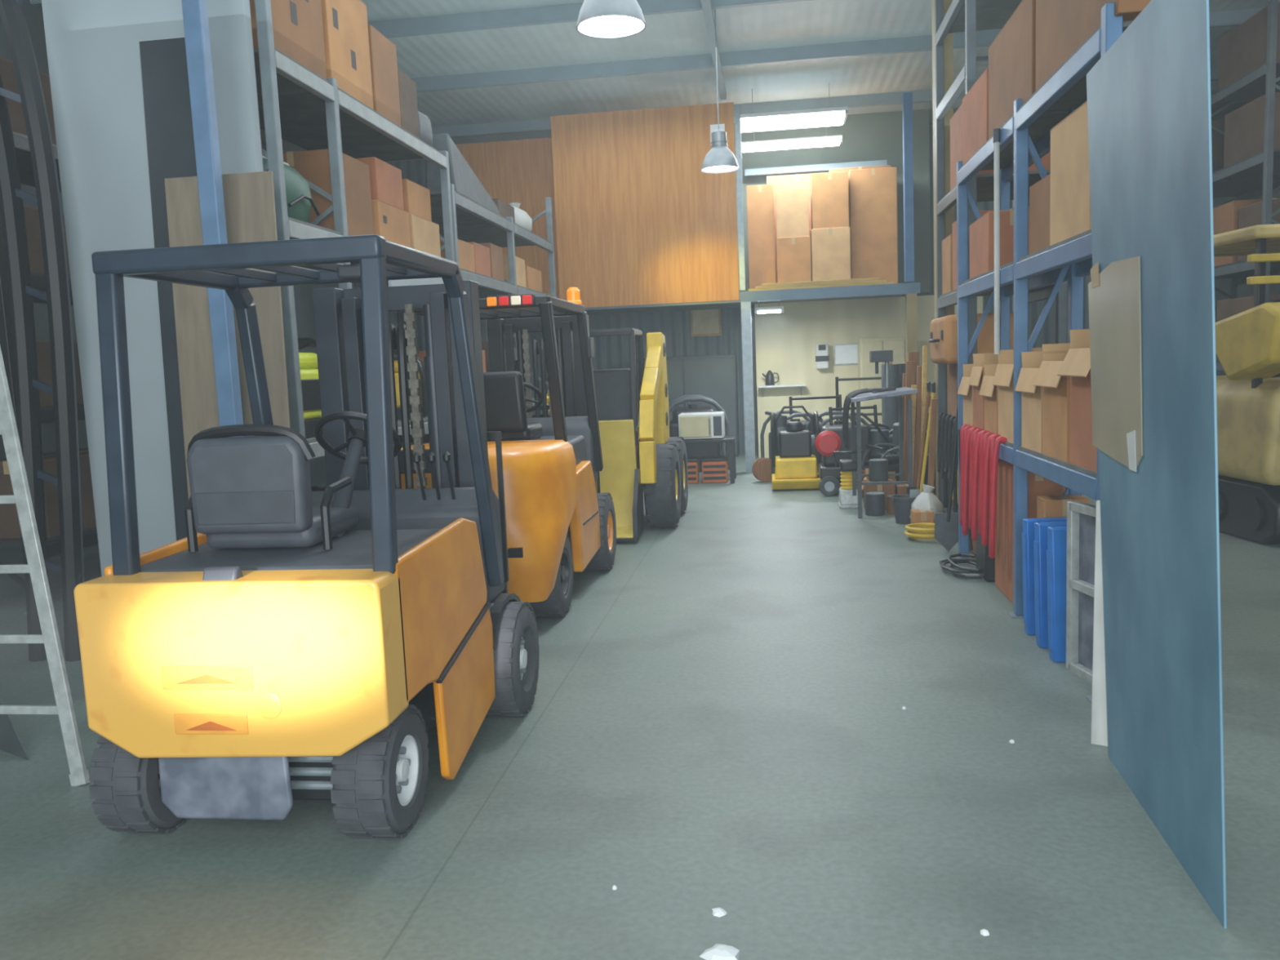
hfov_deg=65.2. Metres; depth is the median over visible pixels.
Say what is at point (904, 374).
timber
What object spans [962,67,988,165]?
cardboard box
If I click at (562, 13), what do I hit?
beam
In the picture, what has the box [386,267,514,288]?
shelf
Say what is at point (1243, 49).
cardboard box
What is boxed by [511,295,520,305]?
tail light
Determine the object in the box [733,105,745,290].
trim
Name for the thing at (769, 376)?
kettle
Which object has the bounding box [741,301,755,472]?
trim
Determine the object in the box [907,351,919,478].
timber
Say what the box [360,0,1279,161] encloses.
ceiling
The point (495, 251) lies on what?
cardboard box
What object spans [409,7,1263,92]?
beam
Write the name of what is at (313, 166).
cardboard box
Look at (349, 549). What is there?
hood
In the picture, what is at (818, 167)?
trim
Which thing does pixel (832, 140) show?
tube light
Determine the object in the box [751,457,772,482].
spool
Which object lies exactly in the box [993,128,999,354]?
pole
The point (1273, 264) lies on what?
shelf
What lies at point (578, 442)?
hood
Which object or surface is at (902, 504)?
bucket
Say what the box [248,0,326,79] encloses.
cardboard box
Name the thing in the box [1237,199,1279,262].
cardboard box
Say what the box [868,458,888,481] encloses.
tin
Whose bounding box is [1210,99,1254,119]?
shelf
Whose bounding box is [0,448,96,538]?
cardboard box
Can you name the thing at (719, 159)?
pendant lamp
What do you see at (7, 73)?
cardboard box
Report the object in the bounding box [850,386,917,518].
stand
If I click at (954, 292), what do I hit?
shelf
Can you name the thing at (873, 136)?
wall
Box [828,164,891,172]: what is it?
cardboard box
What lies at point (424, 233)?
cardboard box
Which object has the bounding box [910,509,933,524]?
cardboard box
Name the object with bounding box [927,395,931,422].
wooden pallet
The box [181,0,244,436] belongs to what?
steel column
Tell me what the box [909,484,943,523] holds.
plastic bag
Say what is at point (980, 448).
hose
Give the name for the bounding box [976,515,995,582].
toolbox
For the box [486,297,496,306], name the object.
tail light
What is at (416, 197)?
cardboard box
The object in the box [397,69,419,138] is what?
cardboard box
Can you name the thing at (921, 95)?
ceiling beam
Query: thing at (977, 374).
cardboard box
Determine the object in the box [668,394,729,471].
generator
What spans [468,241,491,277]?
cardboard box
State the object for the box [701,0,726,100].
beam
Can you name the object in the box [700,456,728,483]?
crate
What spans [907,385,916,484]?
timber
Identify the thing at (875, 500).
tin
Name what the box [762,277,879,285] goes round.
plank
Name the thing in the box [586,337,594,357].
mirror
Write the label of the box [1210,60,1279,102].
shelf
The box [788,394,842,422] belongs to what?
frame
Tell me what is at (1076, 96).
shelf
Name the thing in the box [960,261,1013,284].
shelf
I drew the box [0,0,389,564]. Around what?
wall
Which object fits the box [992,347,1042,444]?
cardboard box
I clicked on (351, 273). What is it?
dome lamp
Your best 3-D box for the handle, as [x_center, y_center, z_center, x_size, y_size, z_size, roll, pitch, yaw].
[3.188,-0.787,14.072,0.842,1.354,0.164,-1,7,13]
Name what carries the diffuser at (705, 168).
attached to the pendant lamp at (719, 159)
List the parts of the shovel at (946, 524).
blade, handle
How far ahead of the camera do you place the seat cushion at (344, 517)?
3.79 m
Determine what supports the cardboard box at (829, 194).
on the cardboard box at (830, 247)
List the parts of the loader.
seat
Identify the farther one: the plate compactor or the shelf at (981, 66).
the plate compactor
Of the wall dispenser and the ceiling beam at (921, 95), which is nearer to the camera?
the ceiling beam at (921, 95)
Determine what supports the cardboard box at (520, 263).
on the rack at (472, 221)
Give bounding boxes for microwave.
[678,411,724,439]
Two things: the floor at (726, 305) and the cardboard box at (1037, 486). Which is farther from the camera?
the floor at (726, 305)
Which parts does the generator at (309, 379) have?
fuel tank, control panel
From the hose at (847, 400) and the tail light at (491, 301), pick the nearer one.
the tail light at (491, 301)
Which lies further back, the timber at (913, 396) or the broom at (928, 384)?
the timber at (913, 396)
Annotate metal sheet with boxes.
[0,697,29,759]
[1086,0,1226,928]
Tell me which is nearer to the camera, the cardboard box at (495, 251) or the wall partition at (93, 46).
the wall partition at (93, 46)
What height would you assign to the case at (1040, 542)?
0.680 m
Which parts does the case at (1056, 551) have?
panel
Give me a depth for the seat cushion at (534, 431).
6.98 m
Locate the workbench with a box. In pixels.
[683,435,736,483]
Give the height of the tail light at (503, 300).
0.055 m
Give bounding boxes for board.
[138,37,197,541]
[164,170,290,533]
[1090,500,1107,746]
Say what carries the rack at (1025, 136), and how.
on the floor at (716, 718)
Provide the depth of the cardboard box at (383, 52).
7.72 m
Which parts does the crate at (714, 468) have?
lid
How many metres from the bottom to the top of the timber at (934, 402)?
1.200 m
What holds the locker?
on the floor at (716, 718)
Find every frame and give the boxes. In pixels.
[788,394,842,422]
[828,404,878,429]
[1066,501,1096,684]
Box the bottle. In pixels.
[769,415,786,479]
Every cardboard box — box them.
[0,57,56,144]
[0,205,70,276]
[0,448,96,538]
[35,340,84,407]
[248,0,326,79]
[259,0,373,109]
[282,149,373,235]
[355,156,404,210]
[367,24,401,127]
[371,200,410,247]
[396,350,485,404]
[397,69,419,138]
[401,178,431,221]
[408,213,440,257]
[440,238,475,272]
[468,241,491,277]
[478,242,504,280]
[481,341,489,372]
[491,198,515,222]
[502,253,526,287]
[524,265,542,292]
[746,184,776,288]
[766,172,826,282]
[775,187,808,238]
[775,235,811,282]
[809,226,850,280]
[810,171,848,229]
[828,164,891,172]
[848,166,897,284]
[862,468,897,494]
[863,479,894,510]
[896,484,913,494]
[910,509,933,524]
[942,234,952,294]
[946,363,957,416]
[950,102,1049,190]
[951,207,1029,290]
[957,364,973,426]
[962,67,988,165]
[968,208,1029,278]
[968,352,998,429]
[972,486,989,559]
[978,364,998,434]
[988,0,1035,138]
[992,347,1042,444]
[995,458,1063,603]
[1015,350,1068,453]
[1029,173,1050,253]
[1032,342,1070,462]
[1035,0,1151,90]
[1036,494,1089,518]
[1049,101,1089,245]
[1057,328,1097,471]
[1088,196,1091,229]
[1211,119,1224,172]
[1213,197,1279,266]
[1215,293,1279,359]
[1217,2,1279,90]
[1223,92,1279,167]
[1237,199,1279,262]
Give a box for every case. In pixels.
[928,311,1013,364]
[1022,516,1066,635]
[1033,521,1066,648]
[1046,525,1066,662]
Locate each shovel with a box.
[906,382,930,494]
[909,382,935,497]
[933,406,958,551]
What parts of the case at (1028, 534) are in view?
panel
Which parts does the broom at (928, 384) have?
blade, handle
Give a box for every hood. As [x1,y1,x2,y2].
[140,528,441,572]
[534,435,586,465]
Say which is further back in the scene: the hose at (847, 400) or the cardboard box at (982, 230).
the hose at (847, 400)
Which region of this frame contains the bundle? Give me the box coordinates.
[417,111,432,146]
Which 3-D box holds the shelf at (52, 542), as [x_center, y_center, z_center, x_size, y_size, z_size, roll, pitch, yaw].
[-4.728,0.348,8.685,0.880,0.022,2.520,-2,7,8]
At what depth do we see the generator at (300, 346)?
7.26 m
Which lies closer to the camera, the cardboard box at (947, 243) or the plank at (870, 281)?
the cardboard box at (947, 243)
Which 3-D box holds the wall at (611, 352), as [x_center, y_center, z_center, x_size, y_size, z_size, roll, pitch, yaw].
[2.291,-3.252,17.694,14.000,5.500,0.200,-2,7,8]
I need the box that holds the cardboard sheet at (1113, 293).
[1088,256,1142,471]
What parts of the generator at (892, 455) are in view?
fuel tank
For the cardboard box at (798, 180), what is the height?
1.851 m
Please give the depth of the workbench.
13.42 m
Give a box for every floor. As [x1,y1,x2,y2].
[0,452,1279,959]
[519,294,903,318]
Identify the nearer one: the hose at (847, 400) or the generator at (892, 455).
the hose at (847, 400)
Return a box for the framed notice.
[690,309,721,336]
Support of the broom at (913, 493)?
on the floor at (716, 718)
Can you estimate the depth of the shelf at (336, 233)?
6.36 m
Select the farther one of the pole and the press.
the press
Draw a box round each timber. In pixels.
[902,373,906,436]
[903,360,915,480]
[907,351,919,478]
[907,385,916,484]
[913,365,922,486]
[920,346,927,484]
[927,398,937,493]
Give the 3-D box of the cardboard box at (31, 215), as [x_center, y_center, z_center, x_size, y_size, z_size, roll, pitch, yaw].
[-4.869,-1.810,7.684,0.601,0.501,0.703,-2,7,7]
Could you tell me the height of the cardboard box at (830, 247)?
0.901 m
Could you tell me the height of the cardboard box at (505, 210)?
0.221 m
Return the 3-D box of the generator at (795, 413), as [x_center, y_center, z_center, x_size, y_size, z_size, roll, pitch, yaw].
[2.180,-0.516,14.074,0.804,0.897,0.984,-3,7,-4]
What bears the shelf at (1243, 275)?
attached to the rack at (1258, 175)
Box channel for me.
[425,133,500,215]
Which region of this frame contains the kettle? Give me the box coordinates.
[762,370,778,385]
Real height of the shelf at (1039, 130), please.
0.022 m
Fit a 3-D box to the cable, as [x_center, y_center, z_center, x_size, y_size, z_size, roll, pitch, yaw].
[2.718,-0.279,8.796,0.083,0.582,1.016,-2,7,8]
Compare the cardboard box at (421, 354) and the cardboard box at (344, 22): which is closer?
the cardboard box at (344, 22)
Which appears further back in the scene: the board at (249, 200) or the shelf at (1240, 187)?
the shelf at (1240, 187)
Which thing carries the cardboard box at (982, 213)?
on the rack at (968, 16)
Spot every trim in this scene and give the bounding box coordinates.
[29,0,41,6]
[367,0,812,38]
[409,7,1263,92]
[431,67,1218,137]
[537,282,919,310]
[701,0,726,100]
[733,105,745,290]
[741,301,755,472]
[744,160,887,176]
[902,92,914,282]
[905,293,917,361]
[931,0,954,507]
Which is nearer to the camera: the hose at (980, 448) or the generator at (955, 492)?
the hose at (980, 448)
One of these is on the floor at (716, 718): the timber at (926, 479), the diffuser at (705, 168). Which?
the timber at (926, 479)
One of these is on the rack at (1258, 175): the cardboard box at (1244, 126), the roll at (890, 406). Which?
the cardboard box at (1244, 126)
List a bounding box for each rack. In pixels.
[0,131,97,613]
[253,0,454,459]
[354,183,557,445]
[934,0,1067,553]
[955,2,1133,702]
[1210,0,1279,370]
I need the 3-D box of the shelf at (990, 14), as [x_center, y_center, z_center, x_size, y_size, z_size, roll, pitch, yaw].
[2.953,-3.961,8.300,0.730,0.022,1.360,-2,7,8]
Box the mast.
[0,0,84,662]
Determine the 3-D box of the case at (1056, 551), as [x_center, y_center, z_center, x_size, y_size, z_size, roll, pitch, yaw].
[2.314,0.589,5.202,0.366,0.700,0.109,-2,7,2]
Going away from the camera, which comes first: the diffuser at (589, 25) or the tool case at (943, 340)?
the diffuser at (589, 25)
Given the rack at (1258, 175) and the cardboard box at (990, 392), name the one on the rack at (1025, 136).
the cardboard box at (990, 392)
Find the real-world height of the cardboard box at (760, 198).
1.601 m
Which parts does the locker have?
door, door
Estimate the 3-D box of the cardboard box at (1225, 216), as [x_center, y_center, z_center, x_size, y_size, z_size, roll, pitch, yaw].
[7.218,-2.872,11.659,0.851,0.701,0.703,-1,7,8]
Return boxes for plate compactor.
[770,405,821,489]
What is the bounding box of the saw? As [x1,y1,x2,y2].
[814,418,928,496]
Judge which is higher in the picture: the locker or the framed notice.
the framed notice
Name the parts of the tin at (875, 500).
lid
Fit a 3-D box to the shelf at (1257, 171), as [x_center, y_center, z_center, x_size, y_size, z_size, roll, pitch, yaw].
[7.272,-3.574,11.263,1.180,0.022,1.620,-2,7,8]
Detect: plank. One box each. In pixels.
[748,281,893,291]
[755,279,886,288]
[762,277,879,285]
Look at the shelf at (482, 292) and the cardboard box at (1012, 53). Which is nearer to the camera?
the cardboard box at (1012, 53)
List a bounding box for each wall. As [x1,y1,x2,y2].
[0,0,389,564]
[385,122,1091,452]
[455,137,559,298]
[733,108,930,293]
[754,295,982,457]
[1210,90,1279,375]
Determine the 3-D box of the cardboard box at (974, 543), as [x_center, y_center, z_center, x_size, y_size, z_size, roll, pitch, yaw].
[2.706,0.297,7.613,0.281,0.701,0.383,-2,7,8]
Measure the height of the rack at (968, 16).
5.150 m
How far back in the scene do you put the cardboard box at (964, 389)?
7.56 m
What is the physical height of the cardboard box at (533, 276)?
0.301 m
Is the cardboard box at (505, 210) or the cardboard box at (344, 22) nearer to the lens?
the cardboard box at (344, 22)
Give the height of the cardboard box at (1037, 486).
0.901 m
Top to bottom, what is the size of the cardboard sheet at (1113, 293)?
0.730 m
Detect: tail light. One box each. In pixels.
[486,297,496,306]
[498,296,508,305]
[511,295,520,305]
[522,295,532,304]
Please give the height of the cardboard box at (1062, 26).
0.801 m
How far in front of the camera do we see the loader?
9.71 m
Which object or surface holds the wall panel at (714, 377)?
on the floor at (716, 718)
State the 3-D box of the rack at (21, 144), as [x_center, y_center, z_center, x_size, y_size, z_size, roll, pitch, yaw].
[-4.808,-1.549,8.469,0.960,4.800,2.720,-2,7,8]
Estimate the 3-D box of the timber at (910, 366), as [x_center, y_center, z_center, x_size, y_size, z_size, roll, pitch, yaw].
[2.901,-0.501,10.792,0.150,1.550,0.080,-2,7,8]
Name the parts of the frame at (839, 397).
leg, leg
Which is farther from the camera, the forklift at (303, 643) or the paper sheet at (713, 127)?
the paper sheet at (713, 127)
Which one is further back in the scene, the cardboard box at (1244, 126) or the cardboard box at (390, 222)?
the cardboard box at (1244, 126)
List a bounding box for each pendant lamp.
[576,0,645,38]
[701,8,738,173]
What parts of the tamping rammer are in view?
handle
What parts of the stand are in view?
leg, leg, leg, leg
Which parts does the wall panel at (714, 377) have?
door, door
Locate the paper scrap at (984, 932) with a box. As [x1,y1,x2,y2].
[980,928,989,935]
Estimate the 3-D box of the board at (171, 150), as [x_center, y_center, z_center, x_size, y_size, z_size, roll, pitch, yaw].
[-2.598,-0.726,5.820,0.400,3.580,0.200,-2,7,8]
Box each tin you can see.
[865,491,885,515]
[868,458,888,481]
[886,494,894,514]
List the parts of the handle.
leg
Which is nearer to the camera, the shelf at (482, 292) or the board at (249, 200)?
the board at (249, 200)
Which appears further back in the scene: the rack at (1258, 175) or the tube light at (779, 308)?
the tube light at (779, 308)
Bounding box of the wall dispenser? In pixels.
[815,343,829,368]
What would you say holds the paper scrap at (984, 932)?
on the floor at (716, 718)
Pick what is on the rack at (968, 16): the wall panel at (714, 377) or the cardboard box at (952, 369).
the cardboard box at (952, 369)
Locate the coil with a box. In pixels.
[904,522,936,539]
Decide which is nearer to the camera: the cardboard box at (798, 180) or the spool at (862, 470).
the spool at (862, 470)
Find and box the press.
[869,350,896,391]
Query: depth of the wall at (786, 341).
16.52 m
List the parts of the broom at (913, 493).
blade, handle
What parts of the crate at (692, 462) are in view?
lid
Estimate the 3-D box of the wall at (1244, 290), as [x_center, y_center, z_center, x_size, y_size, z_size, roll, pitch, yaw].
[7.904,-2.145,5.918,0.200,5.500,22.200,-2,7,8]
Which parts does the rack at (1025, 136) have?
foot plate, foot plate, foot plate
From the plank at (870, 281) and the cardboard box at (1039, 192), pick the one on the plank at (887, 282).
the plank at (870, 281)
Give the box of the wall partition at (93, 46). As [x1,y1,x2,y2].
[41,0,263,576]
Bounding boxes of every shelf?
[0,526,97,547]
[12,131,60,181]
[30,271,72,294]
[40,404,84,410]
[253,47,331,93]
[257,87,444,161]
[288,217,342,239]
[306,437,316,443]
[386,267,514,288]
[397,414,427,427]
[430,191,511,227]
[439,222,551,247]
[478,284,554,298]
[758,383,805,396]
[937,60,988,107]
[937,169,1050,203]
[938,284,1053,297]
[943,507,958,512]
[947,0,1022,33]
[959,109,1069,170]
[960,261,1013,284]
[960,426,1013,448]
[1017,20,1133,111]
[1017,229,1091,262]
[1017,445,1096,477]
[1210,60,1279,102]
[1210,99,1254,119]
[1212,149,1279,177]
[1212,174,1279,197]
[1213,259,1279,268]
[1213,267,1279,279]
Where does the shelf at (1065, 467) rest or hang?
attached to the rack at (1025, 136)
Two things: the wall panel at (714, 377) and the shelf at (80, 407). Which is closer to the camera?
the shelf at (80, 407)
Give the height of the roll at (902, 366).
1.530 m
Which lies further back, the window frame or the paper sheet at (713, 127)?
the paper sheet at (713, 127)
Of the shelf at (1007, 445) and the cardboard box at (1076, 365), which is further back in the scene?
the shelf at (1007, 445)
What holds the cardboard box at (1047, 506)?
on the floor at (716, 718)
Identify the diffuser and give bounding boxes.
[579,15,642,35]
[702,165,737,172]
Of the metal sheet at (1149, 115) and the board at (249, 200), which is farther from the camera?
the board at (249, 200)
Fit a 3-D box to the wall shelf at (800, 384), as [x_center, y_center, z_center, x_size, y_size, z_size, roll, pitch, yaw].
[2.352,-1.478,16.557,0.770,0.190,0.240,-2,7,8]
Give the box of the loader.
[546,328,688,542]
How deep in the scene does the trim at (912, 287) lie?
14.23 m
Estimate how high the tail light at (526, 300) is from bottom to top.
0.055 m
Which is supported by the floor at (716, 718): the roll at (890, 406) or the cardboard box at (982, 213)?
the roll at (890, 406)
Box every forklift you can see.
[73,234,539,838]
[396,286,616,617]
[1213,223,1279,544]
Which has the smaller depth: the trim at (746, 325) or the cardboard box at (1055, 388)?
the cardboard box at (1055, 388)
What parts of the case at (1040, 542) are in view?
panel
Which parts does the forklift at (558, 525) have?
guard post, guard rail, mast rail, backrest, mast rail, lift chain, lift chain, guard post, load backrest, guard rail, mast rail, mast rail, panel, guard post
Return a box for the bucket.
[891,494,916,524]
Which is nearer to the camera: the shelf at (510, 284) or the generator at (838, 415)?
the shelf at (510, 284)
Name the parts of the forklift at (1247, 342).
canopy post, canopy rail, canopy rail, seat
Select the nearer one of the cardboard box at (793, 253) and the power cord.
the power cord
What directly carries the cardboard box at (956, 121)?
on the rack at (968, 16)
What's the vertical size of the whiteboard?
0.340 m
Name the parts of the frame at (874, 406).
leg, leg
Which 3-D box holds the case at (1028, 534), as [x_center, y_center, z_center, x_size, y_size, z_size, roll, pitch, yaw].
[2.382,0.547,5.716,0.366,0.660,0.109,-2,7,2]
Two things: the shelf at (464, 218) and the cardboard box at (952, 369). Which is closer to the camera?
the cardboard box at (952, 369)
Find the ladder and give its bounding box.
[0,346,90,786]
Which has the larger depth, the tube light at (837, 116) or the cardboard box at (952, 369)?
the tube light at (837, 116)
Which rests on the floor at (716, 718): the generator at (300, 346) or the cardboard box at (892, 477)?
the cardboard box at (892, 477)
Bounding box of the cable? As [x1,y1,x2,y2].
[937,412,958,487]
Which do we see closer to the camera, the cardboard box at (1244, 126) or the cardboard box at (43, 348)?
the cardboard box at (43, 348)
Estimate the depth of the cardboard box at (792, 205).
14.79 m
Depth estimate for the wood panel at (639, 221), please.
14.36 m
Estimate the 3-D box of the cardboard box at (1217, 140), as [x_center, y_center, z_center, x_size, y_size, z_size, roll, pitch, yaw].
[7.320,-4.100,12.667,0.851,0.701,1.003,-1,7,8]
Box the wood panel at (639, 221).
[551,102,739,307]
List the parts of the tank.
handle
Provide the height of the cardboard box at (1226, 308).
0.701 m
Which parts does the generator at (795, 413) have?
fuel tank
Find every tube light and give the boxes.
[740,82,848,132]
[741,128,842,152]
[754,300,783,314]
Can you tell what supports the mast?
on the floor at (716, 718)
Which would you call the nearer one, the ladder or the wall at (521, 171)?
the ladder
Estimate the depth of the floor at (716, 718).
3.69 m
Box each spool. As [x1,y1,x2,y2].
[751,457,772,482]
[856,469,865,497]
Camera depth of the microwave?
13.41 m
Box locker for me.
[857,337,906,424]
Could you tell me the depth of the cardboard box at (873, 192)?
14.84 m
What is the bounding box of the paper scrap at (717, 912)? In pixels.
[711,907,727,917]
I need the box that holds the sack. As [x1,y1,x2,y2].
[507,202,532,231]
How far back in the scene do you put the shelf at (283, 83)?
6.41 m
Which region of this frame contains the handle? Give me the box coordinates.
[835,377,881,420]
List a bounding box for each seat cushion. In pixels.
[205,504,358,548]
[487,422,542,441]
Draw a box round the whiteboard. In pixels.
[834,343,857,364]
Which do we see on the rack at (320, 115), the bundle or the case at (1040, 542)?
the bundle
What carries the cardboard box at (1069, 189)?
on the rack at (1025, 136)
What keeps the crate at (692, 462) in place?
on the floor at (716, 718)
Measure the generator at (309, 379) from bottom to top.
0.658 m
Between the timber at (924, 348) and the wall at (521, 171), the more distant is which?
the wall at (521, 171)
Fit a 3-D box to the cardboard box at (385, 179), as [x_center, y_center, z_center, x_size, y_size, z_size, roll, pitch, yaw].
[-2.223,-2.330,7.950,0.501,0.331,0.533,-1,7,8]
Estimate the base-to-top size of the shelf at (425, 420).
0.022 m
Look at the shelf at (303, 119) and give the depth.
7.86 m
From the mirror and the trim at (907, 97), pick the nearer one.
the mirror
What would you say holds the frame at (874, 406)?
on the floor at (716, 718)
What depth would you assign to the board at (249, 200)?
5.64 m
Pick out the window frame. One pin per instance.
(1081, 517)
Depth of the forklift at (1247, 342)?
7.85 m
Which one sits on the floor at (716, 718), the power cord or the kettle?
the power cord
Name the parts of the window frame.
panel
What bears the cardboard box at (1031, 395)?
on the rack at (1025, 136)
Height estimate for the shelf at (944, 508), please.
0.022 m
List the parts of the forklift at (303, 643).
guard post, panel, guard rail, armrest, steering rod, steering rod, backrest, steering rod, mast rail, armrest, mast rail, guard post, lift chain, control lever, guard rail, control lever, panel, mast rail, control lever, load backrest, rubber trim, panel, mast rail, floor plate, carriage plate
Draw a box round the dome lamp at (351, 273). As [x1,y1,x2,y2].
[337,263,360,283]
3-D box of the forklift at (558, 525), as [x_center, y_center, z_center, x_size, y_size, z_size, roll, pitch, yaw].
[-0.933,-0.311,7.540,1.220,2.232,3.119,-2,7,8]
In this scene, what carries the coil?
on the floor at (716, 718)
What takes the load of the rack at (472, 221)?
on the floor at (716, 718)
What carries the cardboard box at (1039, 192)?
on the rack at (1025, 136)
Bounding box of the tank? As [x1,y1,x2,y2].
[262,155,319,222]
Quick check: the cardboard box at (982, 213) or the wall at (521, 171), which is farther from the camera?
the wall at (521, 171)
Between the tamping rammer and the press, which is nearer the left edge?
the tamping rammer
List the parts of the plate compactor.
handle, plate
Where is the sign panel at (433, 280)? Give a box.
[387,277,443,286]
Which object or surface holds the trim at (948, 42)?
on the floor at (716, 718)
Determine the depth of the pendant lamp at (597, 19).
6.04 m
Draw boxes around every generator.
[297,337,323,438]
[297,343,397,417]
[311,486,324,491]
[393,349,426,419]
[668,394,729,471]
[760,409,823,458]
[805,410,872,483]
[861,442,899,494]
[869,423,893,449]
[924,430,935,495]
[943,465,958,512]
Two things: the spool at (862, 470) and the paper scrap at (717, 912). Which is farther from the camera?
the spool at (862, 470)
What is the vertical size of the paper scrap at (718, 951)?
0.019 m
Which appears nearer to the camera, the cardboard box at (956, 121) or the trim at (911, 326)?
the cardboard box at (956, 121)
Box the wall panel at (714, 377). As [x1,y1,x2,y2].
[635,354,739,457]
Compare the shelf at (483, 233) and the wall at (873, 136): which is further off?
the wall at (873, 136)
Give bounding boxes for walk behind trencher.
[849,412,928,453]
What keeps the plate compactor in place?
on the floor at (716, 718)
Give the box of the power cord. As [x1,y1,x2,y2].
[938,429,984,578]
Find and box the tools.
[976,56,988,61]
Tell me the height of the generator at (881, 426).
0.718 m
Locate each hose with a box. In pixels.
[842,387,872,448]
[959,423,1007,558]
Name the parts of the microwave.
door, door handle, control panel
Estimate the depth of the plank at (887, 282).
14.30 m
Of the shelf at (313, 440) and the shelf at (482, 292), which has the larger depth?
the shelf at (482, 292)
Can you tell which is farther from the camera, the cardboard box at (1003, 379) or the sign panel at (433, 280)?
the sign panel at (433, 280)
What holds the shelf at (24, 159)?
attached to the rack at (21, 144)
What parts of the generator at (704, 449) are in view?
fuel tank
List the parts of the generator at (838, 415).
fuel tank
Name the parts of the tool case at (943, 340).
handle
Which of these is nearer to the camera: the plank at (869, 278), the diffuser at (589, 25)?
the diffuser at (589, 25)
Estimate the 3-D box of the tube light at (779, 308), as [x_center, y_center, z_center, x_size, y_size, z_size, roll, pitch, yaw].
[1.894,-2.574,14.678,0.420,0.250,0.106,-2,7,8]
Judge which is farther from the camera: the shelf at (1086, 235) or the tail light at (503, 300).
the tail light at (503, 300)
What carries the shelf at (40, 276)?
attached to the rack at (21, 144)
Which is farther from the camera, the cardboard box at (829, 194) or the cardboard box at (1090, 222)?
the cardboard box at (829, 194)
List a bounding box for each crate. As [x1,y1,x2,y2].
[687,457,699,484]
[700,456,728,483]
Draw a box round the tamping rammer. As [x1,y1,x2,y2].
[832,449,862,508]
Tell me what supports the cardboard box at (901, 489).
on the floor at (716, 718)
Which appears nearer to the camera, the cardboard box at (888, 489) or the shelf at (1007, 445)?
the shelf at (1007, 445)
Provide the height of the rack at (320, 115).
5.150 m
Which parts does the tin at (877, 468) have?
lid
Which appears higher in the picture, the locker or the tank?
the tank
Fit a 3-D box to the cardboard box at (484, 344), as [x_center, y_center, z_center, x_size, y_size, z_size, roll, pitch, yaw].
[-1.858,-1.156,10.998,0.651,0.701,0.753,-2,7,7]
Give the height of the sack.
0.380 m
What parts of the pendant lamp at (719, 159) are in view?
rod, lamp shade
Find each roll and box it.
[880,362,899,430]
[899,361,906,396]
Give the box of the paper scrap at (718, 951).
[699,943,739,959]
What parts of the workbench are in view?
leg, leg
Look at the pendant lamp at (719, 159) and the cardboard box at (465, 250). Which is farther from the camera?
the pendant lamp at (719, 159)

